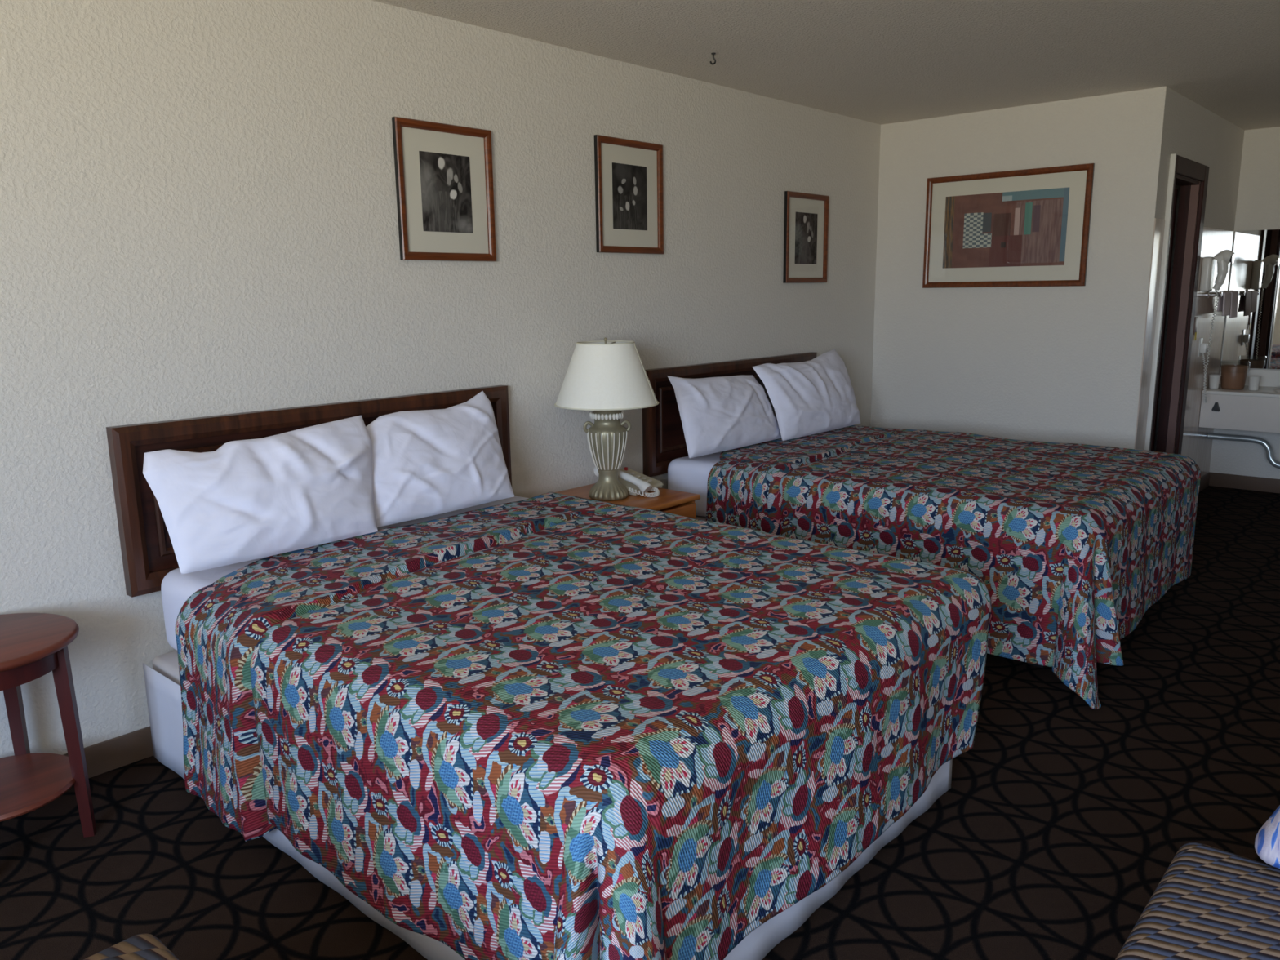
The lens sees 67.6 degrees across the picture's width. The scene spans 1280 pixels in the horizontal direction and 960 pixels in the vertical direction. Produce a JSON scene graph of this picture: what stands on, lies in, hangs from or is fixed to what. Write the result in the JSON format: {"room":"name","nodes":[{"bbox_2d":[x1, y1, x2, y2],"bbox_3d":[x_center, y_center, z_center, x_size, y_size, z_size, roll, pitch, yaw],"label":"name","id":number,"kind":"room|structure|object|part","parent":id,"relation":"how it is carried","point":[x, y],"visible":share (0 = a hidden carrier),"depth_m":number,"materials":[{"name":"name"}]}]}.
{"room":"hotel room","nodes":[
{"label":"hotel room","id":0,"kind":"room"},
{"bbox_2d":[0,0,880,758],"bbox_3d":[-1.139,-0.445,3.471,0.100,2.483,8.222,9,15,41],"label":"wall","id":1,"kind":"structure","parent":0,"point":[198,208],"depth_m":3.28,"materials":[{"name":"paint"}]},
{"bbox_2d":[62,725,153,777],"bbox_3d":[-1.082,0.730,3.667,0.012,0.100,8.022,9,15,41],"label":"baseboard","id":2,"kind":"structure","parent":1,"relation":"attached to","point":[125,749],"depth_m":3.03,"materials":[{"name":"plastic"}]},
{"bbox_2d":[106,385,511,597],"bbox_3d":[-1.079,-0.017,3.502,0.048,0.530,1.555,9,15,41],"label":"headboard","id":3,"kind":"object","parent":1,"relation":"attached to","point":[148,553],"visible":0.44,"depth_m":3.04,"materials":[{"name":"brown wood"}]},
{"bbox_3d":[-1.079,-0.022,3.500,0.014,0.330,1.345,9,15,41],"label":"moulding","id":4,"kind":"part","parent":3,"relation":"part of","materials":[{"name":"brown wood"}]},
{"bbox_2d":[391,116,496,261],"bbox_3d":[-0.746,-1.110,3.704,0.024,0.509,0.451,9,15,41],"label":"framed picture","id":5,"kind":"object","parent":1,"relation":"attached to","point":[444,172],"visible":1,"depth_m":3.69,"materials":[{"name":"brown wood"}]},
{"bbox_2d":[418,151,472,233],"bbox_3d":[-0.749,-1.110,3.707,0.003,0.292,0.238,9,15,41],"label":"print","id":6,"kind":"object","parent":5,"relation":"attached to","point":[445,177],"depth_m":3.70},
{"bbox_2d":[594,134,663,253],"bbox_3d":[-0.044,-1.321,4.470,0.024,0.509,0.451,9,15,41],"label":"framed picture","id":7,"kind":"object","parent":1,"relation":"attached to","point":[628,173],"visible":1,"depth_m":4.46,"materials":[{"name":"brown wood"}]},
{"bbox_2d":[612,162,647,230],"bbox_3d":[-0.047,-1.321,4.473,0.003,0.292,0.238,9,15,41],"label":"print","id":8,"kind":"object","parent":7,"relation":"attached to","point":[629,180],"depth_m":4.47},
{"bbox_2d":[642,351,817,476],"bbox_3d":[0.546,-0.396,5.295,0.048,0.530,1.555,9,15,41],"label":"headboard","id":9,"kind":"object","parent":1,"relation":"attached to","point":[664,442],"visible":0.44,"depth_m":4.86,"materials":[{"name":"brown wood"}]},
{"bbox_3d":[0.546,-0.401,5.293,0.014,0.330,1.345,9,15,41],"label":"moulding","id":10,"kind":"part","parent":9,"relation":"part of","materials":[{"name":"brown wood"}]},
{"bbox_3d":[0.535,-0.398,5.304,0.020,0.490,1.515,9,15,41],"label":"panel","id":11,"kind":"part","parent":9,"relation":"part of","materials":[{"name":"brown wood"}]},
{"bbox_2d":[782,191,829,283],"bbox_3d":[0.980,-1.419,5.625,0.024,0.509,0.451,9,15,41],"label":"framed picture","id":12,"kind":"object","parent":1,"relation":"attached to","point":[806,225],"visible":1,"depth_m":5.62,"materials":[{"name":"brown wood"}]},
{"bbox_2d":[794,212,817,264],"bbox_3d":[0.977,-1.420,5.628,0.003,0.292,0.238,9,15,41],"label":"print","id":13,"kind":"object","parent":12,"relation":"attached to","point":[806,224],"depth_m":5.62},
{"bbox_2d":[0,485,1279,959],"bbox_3d":[1.298,0.941,2.956,4.750,0.100,10.275,9,15,41],"label":"floor","id":14,"kind":"structure","parent":0,"point":[1051,837],"depth_m":2.62,"materials":[{"name":"carpet"}]},
{"bbox_2d":[0,613,96,837],"bbox_3d":[-1.726,0.710,2.551,0.464,0.592,0.464,9,15,41],"label":"side table","id":15,"kind":"object","parent":14,"relation":"on","point":[33,646],"visible":1,"depth_m":2.58,"materials":[{"name":"brown wood"}]},
{"bbox_3d":[-1.779,0.688,2.732,0.036,0.565,0.047,-4,12,-16],"label":"leg","id":16,"kind":"part","parent":15,"relation":"part of","materials":[{"name":"brown wood"}]},
{"bbox_2d":[0,752,75,822],"bbox_3d":[-1.724,0.830,2.575,0.376,0.017,0.376,9,15,41],"label":"shelf","id":17,"kind":"object","parent":15,"relation":"attached to","point":[28,781],"depth_m":2.59,"materials":[{"name":"brown wood"}]},
{"bbox_3d":[-1.544,0.710,2.606,0.047,0.565,0.036,-4,12,-16],"label":"leg","id":18,"kind":"part","parent":15,"relation":"part of","materials":[{"name":"brown wood"}]},
{"bbox_2d":[83,933,178,959],"bbox_3d":[-0.780,0.811,1.184,0.600,0.900,0.576,9,15,41],"label":"chair","id":19,"kind":"object","parent":14,"relation":"on","point":[140,946],"visible":1,"depth_m":1.51,"materials":[{"name":"fabric"}]},
{"bbox_2d":[142,496,952,959],"bbox_3d":[-0.298,0.595,2.910,2.026,0.638,1.548,9,15,41],"label":"bed","id":20,"kind":"object","parent":14,"relation":"on","point":[162,682],"visible":0.09,"depth_m":2.69,"materials":[{"name":"white fabric"}]},
{"bbox_3d":[-0.281,0.419,2.902,2.017,0.290,1.482,9,15,41],"label":"mattress","id":21,"kind":"part","parent":20,"relation":"part of","materials":[{"name":"white fabric"}]},
{"bbox_2d":[175,492,991,959],"bbox_3d":[-0.155,0.548,2.742,1.903,0.603,1.792,9,15,41],"label":"bedspread","id":22,"kind":"object","parent":20,"relation":"on","point":[548,726],"visible":1,"depth_m":2.13,"materials":[{"name":"multicoloured fabric"}]},
{"bbox_2d":[142,415,377,574],"bbox_3d":[-1.124,0.029,3.010,0.240,0.372,0.762,9,15,41],"label":"pillow","id":23,"kind":"object","parent":22,"relation":"on","point":[241,500],"visible":1,"depth_m":2.92,"materials":[{"name":"white fabric"}]},
{"bbox_2d":[365,391,514,527],"bbox_3d":[-0.758,-0.092,3.512,0.234,0.400,0.709,9,15,41],"label":"pillow","id":24,"kind":"object","parent":22,"relation":"on","point":[426,463],"visible":0.88,"depth_m":3.45,"materials":[{"name":"white fabric"}]},
{"bbox_2d":[528,483,700,518],"bbox_3d":[-0.100,0.355,4.267,0.575,0.575,0.540,9,15,41],"label":"nightstand","id":25,"kind":"object","parent":14,"relation":"on","point":[672,501],"visible":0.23,"depth_m":4.18,"materials":[{"name":"brown wood"}]},
{"bbox_2d":[554,337,658,501],"bbox_3d":[-0.142,-0.266,4.133,0.451,0.694,0.451,9,15,41],"label":"table lamp","id":26,"kind":"object","parent":25,"relation":"on","point":[605,377],"visible":1,"depth_m":3.99,"materials":[{"name":"white fabric"}]},
{"bbox_3d":[-0.221,-0.228,4.133,0.049,0.055,0.015,-2,11,-5],"label":"handle","id":27,"kind":"part","parent":26,"relation":"part of","materials":[{"name":"beige ceramic"}]},
{"bbox_3d":[-0.145,-0.457,4.096,0.451,0.266,0.451,9,15,41],"label":"shade trim","id":28,"kind":"part","parent":26,"relation":"part of","materials":[{"name":"white fabric"}]},
{"bbox_3d":[-0.145,-0.457,4.096,0.444,0.265,0.444,9,15,41],"label":"lamp shade","id":29,"kind":"part","parent":26,"relation":"part of","materials":[{"name":"fabric"}]},
{"bbox_3d":[-0.062,-0.233,4.148,0.049,0.055,0.015,-2,11,-5],"label":"handle","id":30,"kind":"part","parent":26,"relation":"part of","materials":[{"name":"beige ceramic"}]},
{"bbox_2d":[593,466,663,497],"bbox_3d":[-0.016,-0.010,4.326,0.338,0.114,0.265,9,15,41],"label":"telephone","id":31,"kind":"object","parent":25,"relation":"on","point":[636,483],"visible":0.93,"depth_m":4.25,"materials":[{"name":"plastic"}]},
{"bbox_3d":[0.034,0.046,4.218,0.109,0.044,0.158,9,15,41],"label":"coiled cord","id":32,"kind":"part","parent":31,"relation":"part of","materials":[{"name":"white plastic"}]},
{"bbox_3d":[0.084,0.206,4.069,0.018,0.140,0.480,9,15,41],"label":"drawer","id":33,"kind":"part","parent":25,"relation":"part of","materials":[{"name":"brown wood"}]},
{"bbox_2d":[668,451,1044,667],"bbox_3d":[1.351,0.211,4.730,2.029,0.639,1.571,9,15,41],"label":"bed","id":34,"kind":"object","parent":14,"relation":"on","point":[686,474],"visible":0.02,"depth_m":4.71,"materials":[{"name":"white fabric"}]},
{"bbox_3d":[1.367,0.035,4.722,2.014,0.291,1.507,9,15,41],"label":"mattress","id":35,"kind":"part","parent":34,"relation":"part of","materials":[{"name":"white fabric"}]},
{"bbox_2d":[706,425,1200,709],"bbox_3d":[1.452,0.214,4.566,2.006,0.679,1.858,9,15,41],"label":"bedspread","id":36,"kind":"object","parent":34,"relation":"on","point":[1071,545],"visible":0.94,"depth_m":3.92,"materials":[{"name":"multicoloured fabric"}]},
{"bbox_2d":[666,374,782,457],"bbox_3d":[0.436,-0.357,4.837,0.222,0.380,0.795,9,15,41],"label":"pillow","id":37,"kind":"object","parent":36,"relation":"on","point":[719,414],"visible":1,"depth_m":4.72,"materials":[{"name":"white fabric"}]},
{"bbox_2d":[751,349,860,440],"bbox_3d":[0.971,-0.490,5.351,0.246,0.426,0.910,9,15,41],"label":"pillow","id":38,"kind":"object","parent":36,"relation":"on","point":[816,395],"visible":1,"depth_m":5.21,"materials":[{"name":"white fabric"}]},
{"bbox_3d":[1.567,0.671,3.759,0.060,0.110,0.060,9,15,41],"label":"leg","id":39,"kind":"part","parent":34,"relation":"part of","materials":[{"name":"black metal"}]},
{"bbox_2d":[1115,805,1279,959],"bbox_3d":[1.102,0.734,1.448,0.600,0.900,0.576,9,15,41],"label":"chair","id":40,"kind":"object","parent":14,"relation":"on","point":[1210,903],"visible":1,"depth_m":1.57,"materials":[{"name":"fabric"}]},
{"bbox_3d":[1.248,0.472,1.549,0.386,0.430,0.154,9,15,41],"label":"backrest","id":41,"kind":"part","parent":40,"relation":"part of","materials":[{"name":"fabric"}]},
{"bbox_2d":[372,0,1279,130],"bbox_3d":[1.264,-1.592,2.453,4.750,0.100,10.275,9,15,41],"label":"ceiling","id":42,"kind":"structure","parent":0,"point":[881,62],"depth_m":4.11,"materials":[{"name":"white paint"}]},
{"bbox_2d":[709,53,715,64],"bbox_3d":[0.321,-1.855,4.215,0.021,0.048,0.024,9,15,41],"label":"ceiling hook","id":43,"kind":"object","parent":42,"relation":"attached to","point":[713,54],"visible":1,"depth_m":4.21,"materials":[{"name":"black metal"}]},
{"bbox_2d":[870,86,1171,448],"bbox_3d":[2.211,-0.968,5.871,1.653,2.483,0.100,9,15,41],"label":"wall","id":44,"kind":"structure","parent":0,"point":[1050,364],"depth_m":5.70,"materials":[{"name":"paint"}]},
{"bbox_2d":[922,163,1094,288],"bbox_3d":[2.166,-1.494,5.715,0.981,0.670,0.024,9,15,41],"label":"framed picture","id":45,"kind":"object","parent":44,"relation":"attached to","point":[1026,227],"visible":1,"depth_m":5.69,"materials":[{"name":"brown wood"}]},
{"bbox_2d":[942,186,1069,268],"bbox_3d":[2.169,-1.495,5.718,0.735,0.432,0.003,9,15,41],"label":"print","id":46,"kind":"object","parent":45,"relation":"attached to","point":[1011,227],"depth_m":5.70},
{"bbox_2d":[1160,89,1244,452],"bbox_3d":[3.473,-1.034,6.116,0.100,2.483,1.953,9,15,41],"label":"wall","id":47,"kind":"structure","parent":0,"point":[1195,133],"depth_m":5.98,"materials":[{"name":"paint"}]},
{"bbox_2d":[1144,153,1176,450],"bbox_3d":[2.948,-0.734,5.471,0.028,2.160,0.014,9,15,41],"label":"trim","id":48,"kind":"structure","parent":47,"relation":"attached to","point":[1173,157],"depth_m":5.40,"materials":[{"name":"white plastic"}]},
{"bbox_2d":[1149,155,1208,454],"bbox_3d":[2.935,-0.845,6.030,0.792,2.160,0.820,9,15,41],"label":"door frame","id":49,"kind":"structure","parent":47,"relation":"in","point":[1189,193],"depth_m":5.97,"materials":[{"name":"brown wood"}]},
{"bbox_2d":[1134,217,1234,477],"bbox_3d":[3.480,-0.689,6.106,0.006,1.810,2.037,9,15,41],"label":"wall panel","id":50,"kind":"object","parent":47,"relation":"attached to","point":[1196,446],"depth_m":6.29,"materials":[{"name":"white paint"}]},
{"bbox_2d":[1192,316,1198,340],"bbox_3d":[3.565,-0.972,6.139,0.010,0.150,0.075,9,15,41],"label":"wall switch","id":51,"kind":"object","parent":47,"relation":"attached to","point":[1196,318],"visible":1,"depth_m":6.13,"materials":[{"name":"paint"}]},
{"bbox_2d":[1197,337,1207,356],"bbox_3d":[3.708,-0.873,6.298,0.040,0.120,0.075,9,15,41],"label":"wall outlet","id":52,"kind":"object","parent":47,"relation":"attached to","point":[1202,348],"visible":1,"depth_m":6.28,"materials":[{"name":"white plastic"}]},
{"bbox_3d":[3.695,-0.875,6.309,0.006,0.120,0.075,9,15,41],"label":"plate","id":53,"kind":"part","parent":52,"relation":"part of","materials":[{"name":"white plastic"}]},
{"bbox_2d":[1199,472,1209,492],"bbox_3d":[3.841,0.069,6.654,0.012,0.100,0.993,9,15,41],"label":"baseboard","id":54,"kind":"structure","parent":47,"relation":"attached to","point":[1204,482],"depth_m":6.89,"materials":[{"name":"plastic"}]},
{"bbox_2d":[1200,249,1235,403],"bbox_3d":[3.692,-0.983,6.165,0.164,0.973,0.194,9,15,41],"label":"hair dryer","id":55,"kind":"object","parent":47,"relation":"attached to","point":[1224,257],"visible":1,"depth_m":6.06,"materials":[{"name":"white plastic"}]},
{"bbox_3d":[3.693,-0.870,6.211,0.057,0.735,0.190,3,12,19],"label":"coiled cord","id":56,"kind":"part","parent":55,"relation":"part of","materials":[{"name":"white plastic"}]},
{"bbox_3d":[3.683,-1.299,6.069,0.076,0.192,0.058,9,15,41],"label":"dryer handle","id":57,"kind":"part","parent":55,"relation":"part of","materials":[{"name":"white plastic"}]},
{"bbox_2d":[1230,253,1235,263],"bbox_3d":[3.722,-1.394,6.014,0.012,0.071,0.072,9,15,41],"label":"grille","id":58,"kind":"object","parent":55,"relation":"attached to","point":[1232,255],"depth_m":6.00,"materials":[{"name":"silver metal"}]},
{"bbox_2d":[1206,290,1239,297],"bbox_3d":[3.938,-1.254,6.456,0.086,0.044,0.584,9,15,41],"label":"towel bar","id":59,"kind":"object","parent":47,"relation":"attached to","point":[1208,294],"visible":0.52,"depth_m":6.26,"materials":[{"name":"silver metal"}]},
{"bbox_3d":[3.758,-1.212,6.258,0.086,0.044,0.044,9,15,41],"label":"post","id":60,"kind":"part","parent":59,"relation":"part of","materials":[{"name":"silver metal"}]},
{"bbox_2d":[1216,291,1231,315],"bbox_3d":[3.901,-1.176,6.386,0.047,0.157,0.204,9,15,41],"label":"towel","id":61,"kind":"object","parent":59,"relation":"hanging from","point":[1224,302],"visible":0.89,"depth_m":6.35,"materials":[{"name":"white fabric"}]},
{"bbox_2d":[1229,291,1238,318],"bbox_3d":[4.051,-1.202,6.553,0.049,0.177,0.204,9,15,41],"label":"towel","id":62,"kind":"object","parent":59,"relation":"hanging from","point":[1234,295],"visible":0.67,"depth_m":6.53,"materials":[{"name":"white fabric"}]},
{"bbox_2d":[1153,126,1279,479],"bbox_3d":[4.657,-1.112,6.428,4.750,2.483,0.100,9,15,41],"label":"wall","id":63,"kind":"structure","parent":0,"point":[1258,202],"depth_m":6.62,"materials":[{"name":"paint"}]},
{"bbox_2d":[1199,368,1279,433],"bbox_3d":[4.622,-0.480,6.151,1.689,0.370,0.516,9,15,41],"label":"countertop","id":64,"kind":"structure","parent":63,"relation":"attached to","point":[1245,409],"depth_m":6.40,"materials":[{"name":"stone"}]},
{"bbox_2d":[1208,374,1221,388],"bbox_3d":[3.950,-0.676,6.580,0.076,0.092,0.076,9,15,41],"label":"plastic cup","id":65,"kind":"object","parent":64,"relation":"on","point":[1214,380],"visible":1,"depth_m":6.56,"materials":[{"name":"white plastic"}]},
{"bbox_2d":[1211,402,1220,411],"bbox_3d":[3.888,-0.492,6.461,0.052,0.064,0.021,9,15,41],"label":"bottle opener","id":66,"kind":"object","parent":64,"relation":"attached to","point":[1215,408],"visible":1,"depth_m":6.45,"materials":[{"name":"black metal"}]},
{"bbox_2d":[1219,360,1250,389],"bbox_3d":[4.065,-0.720,6.550,0.178,0.188,0.175,9,15,41],"label":"ice bucket","id":67,"kind":"object","parent":64,"relation":"on","point":[1233,376],"visible":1,"depth_m":6.50,"materials":[{"name":"brown plastic"}]},
{"bbox_2d":[1201,384,1279,397],"bbox_3d":[4.621,-0.536,6.140,1.689,0.023,0.516,9,15,41],"label":"countertop","id":68,"kind":"structure","parent":64,"relation":"on","point":[1266,392],"depth_m":6.41,"materials":[{"name":"stone"}]},
{"bbox_2d":[1207,432,1279,468],"bbox_3d":[4.266,-0.338,6.611,0.588,0.496,0.060,9,15,41],"label":"drain pipe","id":69,"kind":"object","parent":64,"relation":"attached to","point":[1269,453],"visible":1,"depth_m":6.62,"materials":[{"name":"silver metal"}]},
{"bbox_2d":[1248,376,1261,390],"bbox_3d":[4.136,-0.651,6.444,0.076,0.092,0.076,9,15,41],"label":"plastic cup","id":70,"kind":"object","parent":64,"relation":"on","point":[1253,381],"visible":1,"depth_m":6.42,"materials":[{"name":"white plastic"}]},
{"bbox_2d":[1273,386,1279,391],"bbox_3d":[4.451,-0.583,6.282,0.500,0.020,0.340,9,15,41],"label":"sink bowl","id":71,"kind":"object","parent":64,"relation":"on","point":[1275,389],"depth_m":6.38,"materials":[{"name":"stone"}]},
{"bbox_2d":[1208,471,1279,493],"bbox_3d":[5.253,0.164,6.080,2.897,0.100,0.012,9,15,41],"label":"baseboard","id":72,"kind":"structure","parent":63,"relation":"attached to","point":[1216,479],"depth_m":6.87,"materials":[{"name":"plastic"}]},
{"bbox_2d":[1219,368,1279,386],"bbox_3d":[4.785,-0.643,6.309,1.689,0.117,0.018,9,15,41],"label":"backsplash","id":73,"kind":"structure","parent":63,"relation":"attached to","point":[1269,378],"depth_m":6.67,"materials":[{"name":"stone"}]},
{"bbox_2d":[1221,229,1279,368],"bbox_3d":[4.773,-1.175,6.232,1.635,0.944,0.010,9,15,41],"label":"mirror","id":74,"kind":"object","parent":63,"relation":"attached to","point":[1253,336],"visible":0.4,"depth_m":6.65,"materials":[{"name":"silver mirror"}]}
]}

